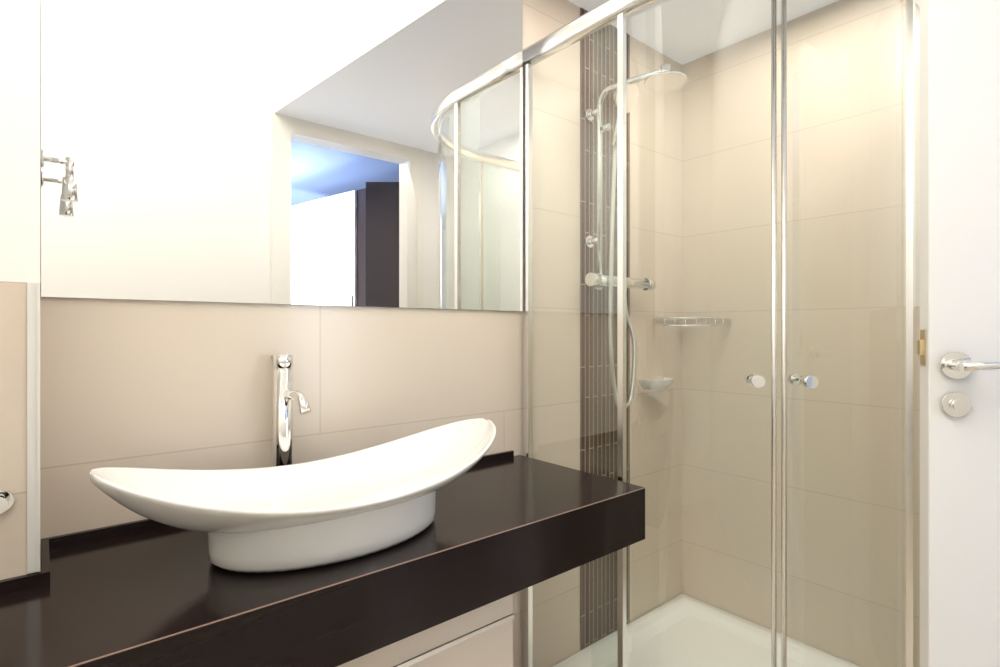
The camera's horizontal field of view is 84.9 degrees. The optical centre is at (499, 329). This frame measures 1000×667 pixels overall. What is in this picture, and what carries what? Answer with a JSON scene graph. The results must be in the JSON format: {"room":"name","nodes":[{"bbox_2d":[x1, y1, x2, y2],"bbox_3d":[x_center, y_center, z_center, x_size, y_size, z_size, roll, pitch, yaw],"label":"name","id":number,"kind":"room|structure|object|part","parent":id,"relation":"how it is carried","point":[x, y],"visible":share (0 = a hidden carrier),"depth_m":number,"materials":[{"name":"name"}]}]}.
{"room":"bathroom","nodes":[
{"label":"bathroom","id":0,"kind":"room"},
{"bbox_2d":[0,0,39,579],"bbox_3d":[-1.293,-0.365,0.528,1.300,3.200,0.178,0,0,-40],"label":"wall","id":1,"kind":"structure","parent":0,"point":[19,144],"depth_m":0.86,"materials":[{"name":"tile"}]},
{"bbox_2d":[0,490,13,513],"bbox_3d":[-0.765,0.266,0.835,0.034,0.034,0.032,0,0,-40],"label":"robe hook","id":2,"kind":"object","parent":1,"relation":"attached to","point":[6,500],"visible":0.98,"depth_m":0.84,"materials":[{"name":"silver metal"}]},
{"bbox_2d":[27,282,39,573],"bbox_3d":[-0.742,0.155,0.871,0.016,0.461,0.007,0,0,-40],"label":"trim","id":3,"kind":"structure","parent":1,"relation":"attached to","point":[33,427],"depth_m":0.87,"materials":[{"name":"white plastic"}]},
{"bbox_2d":[41,149,77,201],"bbox_3d":[-0.775,-0.271,0.963,0.051,0.083,0.030,0,0,-40],"label":"bracket","id":4,"kind":"object","parent":1,"relation":"attached to","point":[69,189],"visible":1,"depth_m":0.96,"materials":[{"name":"silver metal"}]},
{"bbox_2d":[40,0,681,666],"bbox_3d":[-0.556,-0.365,1.330,3.661,3.200,0.100,0,0,-40],"label":"wall","id":5,"kind":"structure","parent":0,"point":[156,384],"depth_m":1.51,"materials":[{"name":"tile"}]},
{"bbox_2d":[41,0,521,310],"bbox_3d":[-0.389,-0.607,1.401,1.204,1.091,0.005,0,0,-40],"label":"mirror","id":6,"kind":"object","parent":5,"relation":"attached to","point":[366,153],"visible":1,"depth_m":1.30,"materials":[{"name":"silver mirror"}]},
{"bbox_2d":[580,8,629,649],"bbox_3d":[0.401,-0.005,2.067,0.288,2.317,0.004,0,0,-40],"label":"tile strip","id":7,"kind":"object","parent":5,"relation":"attached to","point":[583,316],"depth_m":2.04,"materials":[{"name":"tile"}]},
{"bbox_2d":[568,0,838,64],"bbox_3d":[0.894,-1.565,1.361,1.200,0.800,1.719,0,0,-40],"label":"ceiling","id":8,"kind":"structure","parent":0,"point":[588,5],"depth_m":2.06,"materials":[{"name":"white paint"}]},
{"bbox_2d":[682,0,916,666],"bbox_3d":[1.392,-0.365,1.780,0.100,3.200,1.720,0,0,-40],"label":"wall","id":9,"kind":"structure","parent":0,"point":[816,346],"depth_m":2.02,"materials":[{"name":"tile"}]},
{"bbox_3d":[1.585,1.260,-0.331,4.800,0.050,5.400,0,0,-40],"label":"floor","id":10,"kind":"structure","parent":0,"visible":0},
{"bbox_2d":[0,450,644,666],"bbox_3d":[-0.735,0.811,0.796,2.496,0.846,0.484,0,0,-40],"label":"bathroom vanity","id":11,"kind":"object","parent":10,"relation":"on","point":[470,559],"visible":0.94,"depth_m":0.96,"materials":[{"name":"brown dark wood"}]},
{"bbox_2d":[271,354,310,466],"bbox_3d":[-0.476,0.231,1.226,0.054,0.351,0.162,0,0,-40],"label":"faucet","id":12,"kind":"object","parent":11,"relation":"on","point":[285,394],"visible":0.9,"depth_m":1.23,"materials":[{"name":"silver metal"}]},
{"bbox_2d":[90,418,495,572],"bbox_3d":[-0.328,0.311,1.080,0.773,0.191,0.355,0,0,-40],"label":"basin","id":13,"kind":"object","parent":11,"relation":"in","point":[344,507],"visible":1,"depth_m":1.02,"materials":[{"name":"white ceramic"}]},
{"bbox_2d":[522,0,919,666],"bbox_3d":[0.736,0.156,1.737,0.956,2.156,0.938,0,0,-40],"label":"shower","id":14,"kind":"object","parent":10,"relation":"on","point":[682,630],"visible":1,"depth_m":1.48,"materials":[{"name":"clear glass"}]},
{"bbox_3d":[0.615,-0.366,-0.063,3.661,3.200,0.100,0,0,-40],"label":"wall","id":15,"kind":"structure","parent":0,"visible":0},
{"bbox_2d":[920,0,999,666],"bbox_3d":[1.231,0.206,0.996,0.788,2.033,0.167,0,0,15],"label":"door","id":16,"kind":"structure","parent":15,"relation":"in","point":[960,325],"depth_m":1.06,"materials":[{"name":"white paint"}]},
{"bbox_2d":[917,330,925,364],"bbox_3d":[0.846,0.034,1.099,0.009,0.070,0.020,0,0,15],"label":"latch plate","id":17,"kind":"object","parent":16,"relation":"attached to","point":[921,347],"depth_m":1.09,"materials":[{"name":"gold metal"}]},
{"bbox_3d":[0.940,0.105,1.074,0.152,0.126,0.167,0,0,15],"label":"handle","id":18,"kind":"part","parent":16,"relation":"part of","materials":[{"name":"silver metal"}]}
]}

